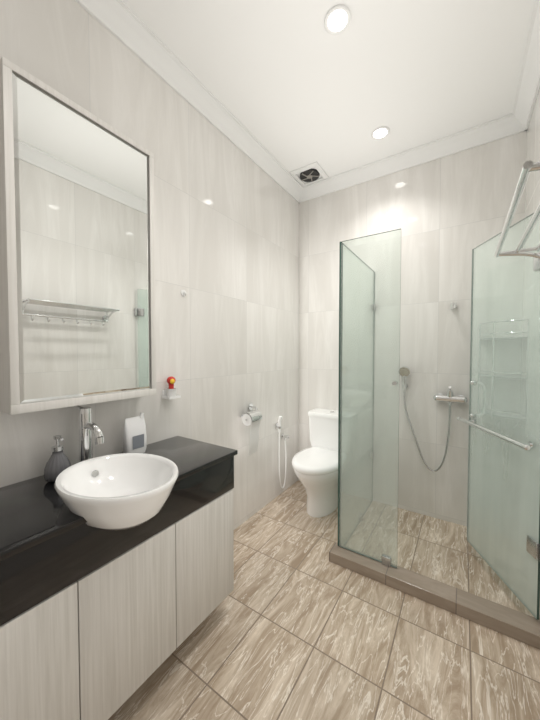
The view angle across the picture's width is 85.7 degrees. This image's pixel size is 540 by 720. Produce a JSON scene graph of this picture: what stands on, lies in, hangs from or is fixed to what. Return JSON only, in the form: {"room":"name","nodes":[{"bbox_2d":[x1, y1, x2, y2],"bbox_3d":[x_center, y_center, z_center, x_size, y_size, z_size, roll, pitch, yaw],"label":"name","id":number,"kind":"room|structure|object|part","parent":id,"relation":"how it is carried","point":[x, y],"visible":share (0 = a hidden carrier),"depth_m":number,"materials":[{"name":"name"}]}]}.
{"room":"bathroom","nodes":[
{"label":"bathroom","id":0,"kind":"room"},
{"bbox_2d":[0,0,298,529],"bbox_3d":[-0.695,-0.156,1.299,0.100,2.600,3.500,1,2,34],"label":"wall","id":1,"kind":"structure","parent":0,"point":[226,217],"depth_m":1.61,"materials":[{"name":"tile"}]},
{"bbox_2d":[0,56,155,414],"bbox_3d":[-0.691,-0.368,1.104,0.114,1.055,0.500,1,2,34],"label":"mirror","id":2,"kind":"object","parent":1,"relation":"attached to","point":[77,281],"visible":1,"depth_m":1.01,"materials":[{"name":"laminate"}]},
{"bbox_3d":[-0.779,-0.365,0.875,0.008,1.004,0.022,1,2,34],"label":"frame","id":3,"kind":"part","parent":2,"relation":"part of","materials":[{"name":"laminate"}]},
{"bbox_3d":[-0.647,-0.883,1.060,0.008,0.022,0.500,1,2,34],"label":"frame","id":4,"kind":"part","parent":2,"relation":"part of","materials":[{"name":"laminate"}]},
{"bbox_3d":[-0.647,0.146,1.089,0.008,0.029,0.500,1,2,34],"label":"frame","id":5,"kind":"part","parent":2,"relation":"part of","materials":[{"name":"laminate"}]},
{"bbox_3d":[-0.515,-0.376,1.274,0.008,1.004,0.022,1,2,34],"label":"frame","id":6,"kind":"part","parent":2,"relation":"part of","materials":[{"name":"laminate"}]},
{"bbox_2d":[0,406,237,719],"bbox_3d":[-0.793,0.623,0.575,0.558,0.883,1.948,1,2,34],"label":"bathroom vanity","id":7,"kind":"object","parent":1,"relation":"attached to","point":[116,579],"visible":1,"depth_m":0.87,"materials":[{"name":"laminate"}]},
{"bbox_3d":[-0.611,0.831,0.660,0.016,0.462,0.315,1,2,34],"label":"vanity door","id":8,"kind":"part","parent":7,"relation":"part of","materials":[{"name":"laminate"}]},
{"bbox_2d":[43,435,72,482],"bbox_3d":[-0.735,0.337,1.008,0.080,0.150,0.080,1,2,34],"label":"soap dispenser","id":9,"kind":"object","parent":7,"relation":"on","point":[58,461],"depth_m":0.99,"materials":[{"name":"grey glass"}]},
{"bbox_2d":[54,453,178,530],"bbox_3d":[-0.470,0.415,0.912,0.400,0.129,0.320,1,2,34],"label":"basin","id":10,"kind":"object","parent":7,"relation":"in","point":[122,491],"depth_m":0.88,"materials":[{"name":"white ceramic"}]},
{"bbox_3d":[-0.435,0.824,0.925,0.016,0.462,0.315,1,2,34],"label":"vanity door","id":11,"kind":"part","parent":7,"relation":"part of","materials":[{"name":"laminate"}]},
{"bbox_3d":[-0.259,0.817,1.190,0.016,0.462,0.315,1,2,34],"label":"vanity door","id":12,"kind":"part","parent":7,"relation":"part of","materials":[{"name":"laminate"}]},
{"bbox_2d":[162,376,180,398],"bbox_3d":[-0.496,0.136,1.456,0.065,0.108,0.068,1,2,34],"label":"soap shelf","id":13,"kind":"object","parent":1,"relation":"attached to","point":[169,392],"visible":1,"depth_m":1.44,"materials":[{"name":"white plastic"}]},
{"bbox_3d":[-0.521,0.170,1.474,0.005,0.040,0.056,1,2,34],"label":"plate","id":14,"kind":"part","parent":13,"relation":"part of","materials":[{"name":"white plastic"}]},
{"bbox_2d":[165,387,176,397],"bbox_3d":[-0.494,0.163,1.456,0.053,0.043,0.053,1,2,34],"label":"cup","id":15,"kind":"object","parent":13,"relation":"on","point":[170,392],"depth_m":1.44,"materials":[{"name":"white plastic"}]},
{"bbox_2d":[162,394,180,398],"bbox_3d":[-0.494,0.184,1.456,0.060,0.012,0.068,1,2,34],"label":"tray","id":16,"kind":"object","parent":13,"relation":"on","point":[165,396],"depth_m":1.44,"materials":[{"name":"white plastic"}]},
{"bbox_2d":[75,0,302,202],"bbox_3d":[-0.620,-1.411,1.214,0.081,0.085,3.300,1,2,34],"label":"crown molding","id":17,"kind":"structure","parent":1,"relation":"attached to","point":[122,22],"depth_m":1.47,"materials":[{"name":"white paint"}]},
{"bbox_2d":[240,403,261,455],"bbox_3d":[-0.122,0.470,1.983,0.115,0.326,0.152,1,2,34],"label":"toilet paper holder","id":18,"kind":"object","parent":1,"relation":"attached to","point":[252,418],"visible":1,"depth_m":1.94,"materials":[{"name":"silver metal"}]},
{"bbox_3d":[-0.125,0.373,1.961,0.099,0.059,0.112,1,2,34],"label":"lid","id":19,"kind":"part","parent":18,"relation":"part of","materials":[{"name":"silver metal"}]},
{"bbox_3d":[-0.140,0.353,1.992,0.071,0.094,0.152,1,2,34],"label":"arm","id":20,"kind":"part","parent":18,"relation":"part of"},
{"bbox_2d":[276,416,288,488],"bbox_3d":[0.103,0.749,2.381,0.059,0.606,0.125,1,2,34],"label":"bidet sprayer","id":21,"kind":"object","parent":1,"relation":"attached to","point":[278,425],"visible":1,"depth_m":2.35,"materials":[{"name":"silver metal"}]},
{"bbox_2d":[108,480,539,719],"bbox_3d":[-0.008,1.206,0.879,1.750,0.100,3.500,1,2,34],"label":"floor","id":22,"kind":"structure","parent":0,"point":[296,624],"depth_m":1.18,"materials":[{"name":"tile"}]},
{"bbox_2d":[292,408,357,517],"bbox_3d":[0.392,0.773,2.211,0.376,0.694,0.616,1,2,34],"label":"toilet","id":23,"kind":"object","parent":22,"relation":"on","point":[315,466],"visible":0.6,"depth_m":2.12,"materials":[{"name":"white ceramic"}]},
{"bbox_3d":[0.368,0.739,2.175,0.372,0.046,0.531,1,2,34],"label":"seat","id":24,"kind":"part","parent":23,"relation":"part of","materials":[{"name":"white ceramic"}]},
{"bbox_3d":[0.376,0.941,2.191,0.356,0.358,0.535,1,2,34],"label":"bowl","id":25,"kind":"part","parent":23,"relation":"part of","materials":[{"name":"white ceramic"}]},
{"bbox_3d":[0.509,0.443,2.378,0.376,0.032,0.193,1,2,34],"label":"tank lid","id":26,"kind":"part","parent":23,"relation":"part of","materials":[{"name":"white ceramic"}]},
{"bbox_3d":[0.511,0.590,2.385,0.360,0.260,0.185,1,2,34],"label":"tank","id":27,"kind":"part","parent":23,"relation":"part of","materials":[{"name":"white ceramic"}]},
{"bbox_2d":[329,213,539,649],"bbox_3d":[0.940,0.233,1.708,0.914,1.800,0.824,1,2,34],"label":"shower enclosure","id":28,"kind":"object","parent":22,"relation":"on","point":[506,621],"visible":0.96,"depth_m":1.51,"materials":[{"name":"glass"}]},
{"bbox_3d":[0.404,0.205,1.671,0.010,1.741,0.030,1,2,34],"label":"glass","id":29,"kind":"part","parent":28,"relation":"part of","materials":[{"name":"teal"}]},
{"bbox_3d":[0.644,0.119,1.497,0.021,0.022,0.038,1,2,34],"label":"catch knob","id":30,"kind":"part","parent":28,"relation":"part of","materials":[{"name":"silver metal"}]},
{"bbox_3d":[1.105,0.246,1.450,0.298,0.246,0.485,1,2,34],"label":"door handle","id":31,"kind":"part","parent":28,"relation":"part of","materials":[{"name":"silver metal"}]},
{"bbox_3d":[1.142,0.222,1.443,0.247,1.703,0.461,1,2,34],"label":"glass door","id":32,"kind":"part","parent":28,"relation":"part of","materials":[{"name":"teal"}]},
{"bbox_2d":[122,0,534,176],"bbox_3d":[-0.008,-1.493,0.805,1.750,0.100,3.500,1,2,34],"label":"ceiling","id":33,"kind":"structure","parent":0,"point":[291,85],"depth_m":1.44,"materials":[{"name":"white paint"}]},
{"bbox_2d":[290,161,328,186],"bbox_3d":[0.317,-1.472,2.325,0.230,0.023,0.230,1,2,34],"label":"ceiling vent","id":34,"kind":"object","parent":33,"relation":"in","point":[311,173],"visible":1,"depth_m":2.30,"materials":[{"name":"white plastic"}]},
{"bbox_2d":[324,5,350,34],"bbox_3d":[0.289,-1.451,1.245,0.114,0.006,0.114,1,2,34],"label":"recessed light","id":35,"kind":"object","parent":33,"relation":"in","point":[337,20],"visible":1,"depth_m":1.24,"materials":[{"name":"white plastic"}]},
{"bbox_2d":[371,126,389,139],"bbox_3d":[0.715,-1.468,1.886,0.114,0.006,0.114,1,2,34],"label":"recessed light","id":36,"kind":"object","parent":33,"relation":"in","point":[380,133],"visible":1,"depth_m":1.88,"materials":[{"name":"white plastic"}]},
{"bbox_2d":[298,131,526,539],"bbox_3d":[0.932,-0.182,2.258,1.550,2.600,0.100,1,2,34],"label":"wall","id":37,"kind":"structure","parent":0,"point":[446,215],"depth_m":2.09,"materials":[{"name":"tile"}]},
{"bbox_2d":[303,115,506,201],"bbox_3d":[0.874,-1.437,2.153,1.350,0.085,0.080,1,2,34],"label":"crown molding","id":38,"kind":"structure","parent":37,"relation":"attached to","point":[496,129],"depth_m":2.06,"materials":[{"name":"white paint"}]},
{"bbox_2d":[400,303,467,471],"bbox_3d":[1.115,0.200,2.014,0.422,1.165,0.120,1,2,34],"label":"shower mixer","id":39,"kind":"object","parent":37,"relation":"attached to","point":[449,397],"visible":0.94,"depth_m":1.98,"materials":[{"name":"silver metal"}]},
{"bbox_2d":[517,87,539,616],"bbox_3d":[0.679,-0.131,0.386,0.100,2.600,3.500,1,2,34],"label":"wall","id":40,"kind":"structure","parent":0,"point":[532,202],"depth_m":1.55,"materials":[{"name":"tile"}]},
{"bbox_2d":[477,319,528,423],"bbox_3d":[1.400,0.059,1.763,0.224,0.585,0.224,1,2,34],"label":"caddy shelf","id":41,"kind":"object","parent":40,"relation":"attached to","point":[489,411],"depth_m":1.74,"materials":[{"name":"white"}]},
{"bbox_2d":[494,160,539,258],"bbox_3d":[0.725,-0.304,0.735,0.212,0.138,0.624,1,2,34],"label":"rack","id":42,"kind":"object","parent":40,"relation":"attached to","point":[528,167],"visible":1,"depth_m":0.76,"materials":[{"name":"silver metal"}]},
{"bbox_2d":[507,0,539,136],"bbox_3d":[0.604,-1.389,0.401,0.081,0.085,3.300,1,2,34],"label":"crown molding","id":43,"kind":"structure","parent":40,"relation":"attached to","point":[518,121],"depth_m":1.49,"materials":[{"name":"white paint"}]}
]}

